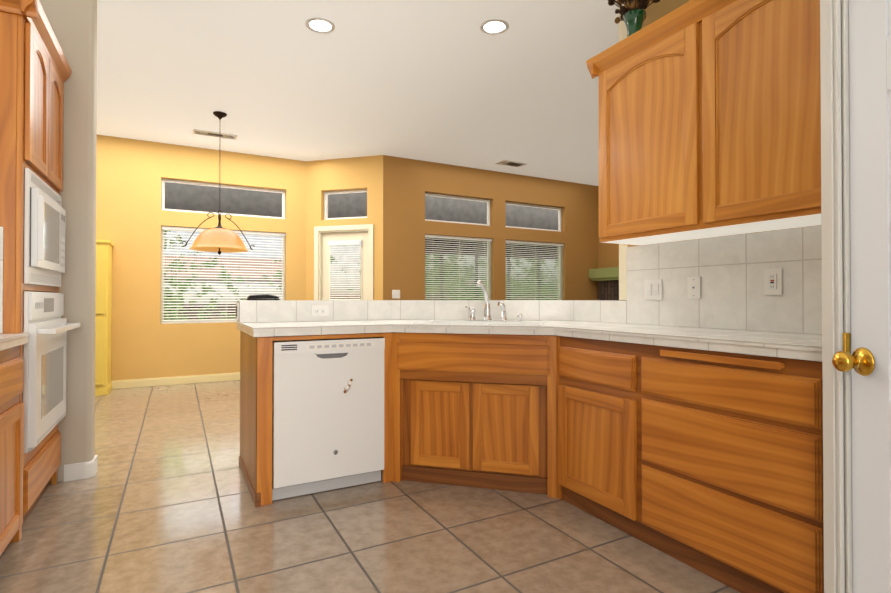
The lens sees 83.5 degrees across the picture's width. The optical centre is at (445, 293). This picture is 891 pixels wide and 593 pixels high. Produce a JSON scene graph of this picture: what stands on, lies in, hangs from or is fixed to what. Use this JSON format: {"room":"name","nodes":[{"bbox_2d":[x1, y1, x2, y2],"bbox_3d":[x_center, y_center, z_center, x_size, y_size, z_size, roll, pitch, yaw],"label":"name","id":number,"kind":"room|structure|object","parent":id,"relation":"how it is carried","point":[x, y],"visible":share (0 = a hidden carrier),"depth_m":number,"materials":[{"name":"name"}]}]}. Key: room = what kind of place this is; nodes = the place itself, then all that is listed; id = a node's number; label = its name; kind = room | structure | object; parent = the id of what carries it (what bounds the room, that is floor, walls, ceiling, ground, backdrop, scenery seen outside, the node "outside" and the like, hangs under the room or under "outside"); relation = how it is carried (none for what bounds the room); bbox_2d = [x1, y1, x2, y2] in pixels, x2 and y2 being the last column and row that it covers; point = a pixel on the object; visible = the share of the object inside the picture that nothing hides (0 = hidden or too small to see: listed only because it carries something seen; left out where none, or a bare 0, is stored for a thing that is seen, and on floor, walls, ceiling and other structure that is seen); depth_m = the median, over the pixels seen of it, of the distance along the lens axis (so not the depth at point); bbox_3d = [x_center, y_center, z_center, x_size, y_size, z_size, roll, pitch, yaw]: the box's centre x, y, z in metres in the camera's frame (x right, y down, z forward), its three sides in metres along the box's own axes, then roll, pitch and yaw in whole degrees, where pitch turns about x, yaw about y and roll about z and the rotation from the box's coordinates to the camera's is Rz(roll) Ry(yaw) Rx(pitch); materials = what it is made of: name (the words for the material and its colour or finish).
{"room":"kitchen","nodes":[
{"label":"kitchen","id":0,"kind":"room"},
{"bbox_2d":[39,0,96,481],"bbox_3d":[-2.491,-0.395,2.868,0.780,2.980,0.128,0,-1,-28],"label":"wall","id":1,"kind":"structure","parent":0,"point":[73,23],"depth_m":2.95,"materials":[{"name":"white paint"}]},
{"bbox_2d":[64,455,97,481],"bbox_3d":[-2.194,1.048,3.006,0.146,0.095,0.144,0,-1,-28],"label":"baseboard","id":2,"kind":"structure","parent":1,"relation":"attached to","point":[82,470],"depth_m":2.95,"materials":[{"name":"white paint"}]},
{"bbox_2d":[96,135,305,380],"bbox_3d":[-4.902,-0.372,5.442,6.635,2.980,0.150,0,-1,-28],"label":"wall","id":3,"kind":"structure","parent":0,"point":[132,217],"depth_m":6.11,"materials":[{"name":"yellow paint"}]},
{"bbox_2d":[111,372,239,388],"bbox_3d":[-4.851,1.067,5.361,6.621,0.100,0.014,0,-1,-28],"label":"baseboard","id":4,"kind":"structure","parent":3,"relation":"attached to","point":[146,382],"depth_m":6.16,"materials":[{"name":"beige wood"}]},
{"bbox_2d":[161,226,284,323],"bbox_3d":[-2.884,-0.230,6.561,1.484,1.209,0.040,0,-1,-28],"label":"window","id":5,"kind":"structure","parent":3,"relation":"in","point":[283,256],"depth_m":6.23,"materials":[{"name":"white plastic"}]},
{"bbox_2d":[161,226,284,323],"bbox_3d":[-2.856,-0.231,6.508,1.478,1.205,0.040,0,-1,-28],"label":"blinds","id":6,"kind":"object","parent":5,"relation":"attached to","point":[186,229],"visible":0.79,"depth_m":6.42,"materials":[{"name":"white plastic"}]},
{"bbox_2d":[306,155,382,299],"bbox_3d":[-1.368,-0.360,6.866,1.156,2.980,0.150,0,-1,15],"label":"wall","id":7,"kind":"structure","parent":0,"point":[345,174],"depth_m":6.80,"materials":[{"name":"yellow paint"}]},
{"bbox_2d":[314,224,373,299],"bbox_3d":[-1.371,0.098,6.843,0.881,2.054,0.150,0,-1,15],"label":"patio door","id":8,"kind":"structure","parent":7,"relation":"in","point":[325,237],"depth_m":6.82,"materials":[{"name":"white"}]},
{"bbox_2d":[324,189,366,219],"bbox_3d":[-1.358,-1.224,6.902,0.684,0.404,0.040,0,-1,15],"label":"window frame","id":9,"kind":"structure","parent":7,"relation":"in","point":[326,194],"depth_m":6.93,"materials":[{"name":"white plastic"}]},
{"bbox_2d":[97,0,617,185],"bbox_3d":[-0.185,-1.932,3.197,13.200,0.100,13.200,0,-1,-28],"label":"ceiling","id":10,"kind":"structure","parent":0,"point":[449,82],"depth_m":4.36,"materials":[{"name":"grey paint"}]},
{"bbox_2d":[193,129,236,139],"bbox_3d":[-2.675,-1.851,5.796,0.460,0.012,0.160,0,-1,-28],"label":"ceiling vent","id":11,"kind":"object","parent":10,"relation":"in","point":[213,134],"visible":1,"depth_m":5.78,"materials":[{"name":"white metal"}]},
{"bbox_2d":[182,111,254,254],"bbox_3d":[-2.329,-1.131,5.147,0.692,1.463,0.560,0,-1,-28],"label":"pendant lamp","id":12,"kind":"object","parent":10,"relation":"hanging from","point":[219,238],"visible":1,"depth_m":5.03,"materials":[{"name":"glass"}]},
{"bbox_2d":[305,17,334,32],"bbox_3d":[-0.874,-1.873,3.484,0.204,0.010,0.204,0,-1,-28],"label":"recessed light","id":13,"kind":"object","parent":10,"relation":"in","point":[319,24],"visible":1,"depth_m":3.48,"materials":[{"name":"white paint"}]},
{"bbox_2d":[480,18,508,34],"bbox_3d":[0.343,-1.873,3.503,0.204,0.010,0.204,0,-1,-28],"label":"recessed light","id":14,"kind":"object","parent":10,"relation":"in","point":[494,26],"visible":1,"depth_m":3.50,"materials":[{"name":"white paint"}]},
{"bbox_2d":[495,160,526,166],"bbox_3d":[0.929,-1.840,7.055,0.400,0.012,0.200,0,-1,-28],"label":"ceiling vent","id":15,"kind":"object","parent":10,"relation":"in","point":[511,163],"visible":1,"depth_m":7.05,"materials":[{"name":"white metal"}]},
{"bbox_2d":[0,380,739,592],"bbox_3d":[-0.185,1.147,3.169,13.200,0.100,13.200,0,-1,-28],"label":"floor","id":16,"kind":"structure","parent":0,"point":[161,501],"depth_m":2.26,"materials":[{"name":"tile"}]},
{"bbox_2d":[0,340,27,556],"bbox_3d":[-1.986,0.651,1.777,0.635,0.868,0.608,0,-1,-28],"label":"base cabinet","id":17,"kind":"object","parent":16,"relation":"on","point":[11,442],"depth_m":2.04,"materials":[{"name":"brown wood"}]},
{"bbox_2d":[0,332,27,347],"bbox_3d":[-1.741,0.188,1.334,0.643,0.043,1.628,0,-1,-28],"label":"countertop","id":18,"kind":"structure","parent":17,"relation":"on","point":[5,339],"depth_m":2.02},
{"bbox_2d":[0,0,71,542],"bbox_3d":[-2.299,-0.114,2.402,0.670,2.410,0.862,0,-1,-28],"label":"tall cabinet","id":19,"kind":"object","parent":16,"relation":"on","point":[35,71],"visible":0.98,"depth_m":2.24,"materials":[{"name":"brown wood"}]},
{"bbox_2d":[24,168,65,286],"bbox_3d":[-2.237,-0.304,2.469,0.510,0.520,0.734,0,-1,-28],"label":"microwave","id":20,"kind":"object","parent":19,"relation":"in","point":[44,237],"visible":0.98,"depth_m":2.41,"materials":[{"name":"white"}]},
{"bbox_2d":[23,291,79,452],"bbox_3d":[-2.274,0.353,2.443,0.698,0.725,0.734,0,-1,-28],"label":"wall oven","id":21,"kind":"object","parent":19,"relation":"in","point":[46,326],"visible":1,"depth_m":2.39,"materials":[{"name":"white metal"}]},
{"bbox_2d":[95,240,113,395],"bbox_3d":[-4.220,0.263,5.462,0.940,1.710,0.442,0,-1,-28],"label":"hutch","id":22,"kind":"object","parent":16,"relation":"on","point":[103,322],"visible":0.12,"depth_m":5.49,"materials":[{"name":"yellow wood"}]},
{"bbox_2d":[246,294,279,299],"bbox_3d":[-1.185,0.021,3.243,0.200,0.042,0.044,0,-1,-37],"label":"chair","id":23,"kind":"object","parent":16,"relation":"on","point":[262,297],"visible":1,"depth_m":3.22,"materials":[{"name":"black plastic"}]},
{"bbox_2d":[384,366,542,493],"bbox_3d":[0.215,0.797,3.069,0.934,0.600,0.918,0,-1,-28],"label":"base cabinet","id":24,"kind":"object","parent":16,"relation":"on","point":[489,437],"depth_m":2.84,"materials":[{"name":"brown wood"}]},
{"bbox_2d":[391,334,550,389],"bbox_3d":[0.143,0.359,2.804,0.656,0.160,0.623,0,-1,-28],"label":"drawer","id":25,"kind":"object","parent":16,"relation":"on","point":[472,359],"depth_m":2.79,"materials":[{"name":"brown wood"}]},
{"bbox_2d":[270,334,384,500],"bbox_3d":[-0.751,0.673,2.971,0.609,0.835,0.606,0,-1,-28],"label":"dishwasher","id":26,"kind":"object","parent":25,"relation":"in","point":[327,414],"visible":0.9,"depth_m":2.72,"materials":[{"name":"white painted metal"},{"name":"white plastic"},{"name":"gray plastic"}]},
{"bbox_2d":[539,335,638,538],"bbox_3d":[0.955,0.658,2.599,0.633,0.868,0.623,0,-1,-28],"label":"base cabinet","id":27,"kind":"object","parent":16,"relation":"on","point":[591,394],"depth_m":2.42,"materials":[{"name":"brown wood"}]},
{"bbox_2d":[237,225,821,361],"bbox_3d":[0.256,0.403,2.564,2.204,1.378,2.705,0,-1,-28],"label":"countertop","id":28,"kind":"structure","parent":27,"relation":"on","point":[734,309],"depth_m":2.62,"materials":[{"name":"tile"}]},
{"bbox_2d":[236,303,238,319],"bbox_3d":[-1.322,0.112,3.168,0.009,0.110,0.080,0,-1,-28],"label":"outlet","id":29,"kind":"object","parent":28,"relation":"attached to","point":[237,311],"visible":1,"depth_m":3.13,"materials":[{"name":"white plastic"}]},
{"bbox_2d":[311,305,328,315],"bbox_3d":[-0.838,0.114,3.336,0.115,0.072,0.009,0,-1,-28],"label":"outlet","id":30,"kind":"object","parent":28,"relation":"attached to","point":[319,310],"visible":1,"depth_m":3.34,"materials":[{"name":"white plastic"}]},
{"bbox_2d":[465,280,521,320],"bbox_3d":[0.298,0.044,3.233,0.316,0.263,0.256,0,-1,-28],"label":"faucet","id":31,"kind":"object","parent":28,"relation":"on","point":[487,310],"visible":1,"depth_m":3.23,"materials":[{"name":"silver metal"}]},
{"bbox_2d":[644,279,661,299],"bbox_3d":[1.181,-0.024,2.841,0.012,0.115,0.115,0,-1,-28],"label":"light switch","id":32,"kind":"object","parent":28,"relation":"attached to","point":[653,289],"visible":1,"depth_m":2.83,"materials":[{"name":"white plastic"}]},
{"bbox_2d":[687,276,700,298],"bbox_3d":[1.302,-0.033,2.618,0.010,0.115,0.072,0,-1,-28],"label":"jack","id":33,"kind":"object","parent":28,"relation":"attached to","point":[694,287],"visible":1,"depth_m":2.61,"materials":[{"name":"white plastic"}]},
{"bbox_2d":[764,268,781,294],"bbox_3d":[1.489,-0.056,2.269,0.012,0.120,0.075,0,-1,-28],"label":"outlet","id":34,"kind":"object","parent":28,"relation":"attached to","point":[772,281],"visible":1,"depth_m":2.27,"materials":[{"name":"white plastic"}]},
{"bbox_2d":[589,267,618,299],"bbox_3d":[2.915,0.356,7.508,0.350,1.560,1.990,0,-1,-28],"label":"fireplace","id":35,"kind":"object","parent":16,"relation":"on","point":[607,279],"visible":0.08,"depth_m":8.12,"materials":[{"name":"stone"}]},
{"bbox_2d":[635,343,823,592],"bbox_3d":[1.263,0.653,2.043,0.618,0.868,0.797,0,-1,-28],"label":"base cabinet","id":36,"kind":"object","parent":16,"relation":"on","point":[708,463],"depth_m":1.80,"materials":[{"name":"brown wood"}]},
{"bbox_2d":[383,155,597,299],"bbox_3d":[0.912,-0.353,7.663,4.040,2.980,0.150,0,-1,-28],"label":"wall","id":37,"kind":"structure","parent":0,"point":[408,184],"depth_m":7.42,"materials":[{"name":"brown paint"}]},
{"bbox_2d":[392,290,399,297],"bbox_3d":[-0.664,0.004,6.717,0.115,0.115,0.012,0,-1,-28],"label":"light switch","id":38,"kind":"object","parent":37,"relation":"attached to","point":[395,293],"visible":1,"depth_m":6.72,"materials":[{"name":"white plastic"}]},
{"bbox_2d":[425,193,489,225],"bbox_3d":[0.167,-1.221,7.304,1.134,0.404,0.040,0,-1,-28],"label":"transom","id":39,"kind":"object","parent":37,"relation":"attached to","point":[466,198],"visible":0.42,"depth_m":7.35,"materials":[{"name":"white plastic"}]},
{"bbox_2d":[425,196,557,299],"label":"window","id":40,"kind":"structure","parent":37,"relation":"in","point":[487,265],"depth_m":7.54,"materials":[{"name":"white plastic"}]},
{"bbox_2d":[425,234,491,299],"bbox_3d":[0.196,-0.225,7.242,1.128,1.205,0.040,0,-1,-28],"label":"window blinds","id":41,"kind":"object","parent":40,"relation":"attached to","point":[459,240],"visible":0.58,"depth_m":7.22,"materials":[{"name":"white plastic"}]},
{"bbox_2d":[506,202,560,231],"bbox_3d":[1.383,-1.215,7.958,1.174,0.404,0.040,0,-1,-28],"label":"transom","id":42,"kind":"object","parent":37,"relation":"attached to","point":[544,207],"visible":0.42,"depth_m":8.02,"materials":[{"name":"white plastic"}]},
{"bbox_2d":[518,243,561,299],"bbox_3d":[1.383,-0.218,7.949,1.174,1.209,0.040,0,-1,-28],"label":"window","id":43,"kind":"structure","parent":37,"relation":"in","point":[559,258],"depth_m":8.21,"materials":[{"name":"white plastic"}]},
{"bbox_2d":[506,240,563,299],"bbox_3d":[1.411,-0.219,7.896,1.168,1.205,0.040,0,-1,-28],"label":"window blinds","id":44,"kind":"object","parent":43,"relation":"attached to","point":[537,244],"visible":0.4,"depth_m":7.88,"materials":[{"name":"white plastic"}]},
{"bbox_2d":[598,186,618,267],"bbox_3d":[4.971,-0.383,4.227,0.150,2.980,9.750,0,-1,-28],"label":"wall","id":45,"kind":"structure","parent":0,"point":[608,255],"depth_m":8.32,"materials":[{"name":"brown paint"}]},
{"bbox_2d":[618,0,817,299],"bbox_3d":[1.481,-0.399,2.473,0.140,2.980,1.650,0,-1,-28],"label":"wall","id":46,"kind":"structure","parent":0,"point":[658,10],"depth_m":2.98,"materials":[{"name":"white paint"}]},
{"bbox_2d":[594,24,713,245],"bbox_3d":[1.160,-0.774,2.563,0.338,0.948,0.694,0,-1,-28],"label":"upper cabinet","id":47,"kind":"object","parent":46,"relation":"attached to","point":[638,89],"depth_m":2.54,"materials":[{"name":"brown wood"}]},
{"bbox_2d":[608,0,659,35],"bbox_3d":[1.047,-1.546,2.756,0.291,0.456,0.296,0,-1,-28],"label":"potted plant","id":48,"kind":"object","parent":47,"relation":"on","point":[633,17],"visible":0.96,"depth_m":2.72,"materials":[{"name":"green ceramic"}]},
{"bbox_2d":[678,0,820,235],"bbox_3d":[1.424,-0.778,2.073,0.338,0.948,0.714,0,-1,-28],"label":"upper cabinet","id":49,"kind":"object","parent":46,"relation":"attached to","point":[709,118],"depth_m":2.06,"materials":[{"name":"brown wood"}]},
{"bbox_2d":[841,50,844,551],"bbox_3d":[0.998,-0.415,0.698,0.120,2.980,1.247,0,-1,5],"label":"wall","id":50,"kind":"structure","parent":0,"point":[842,268],"depth_m":1.24,"materials":[{"name":"white paint"}]},
{"bbox_2d":[820,0,890,592],"bbox_3d":[0.947,0.027,0.829,0.529,2.100,0.789,0,-1,-28],"label":"pantry door","id":51,"kind":"structure","parent":50,"relation":"in","point":[856,289],"depth_m":1.20,"materials":[{"name":"white"}]},
{"label":"outside","id":52,"kind":"structure","parent":0,"visible":0},
{"bbox_2d":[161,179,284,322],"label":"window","id":53,"kind":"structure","parent":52,"point":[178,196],"depth_m":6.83,"materials":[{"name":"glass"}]},
{"bbox_2d":[328,192,366,299],"bbox_3d":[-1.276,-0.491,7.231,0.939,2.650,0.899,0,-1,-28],"label":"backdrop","id":54,"kind":"structure","parent":52,"point":[347,205],"depth_m":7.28,"materials":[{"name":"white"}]}
]}

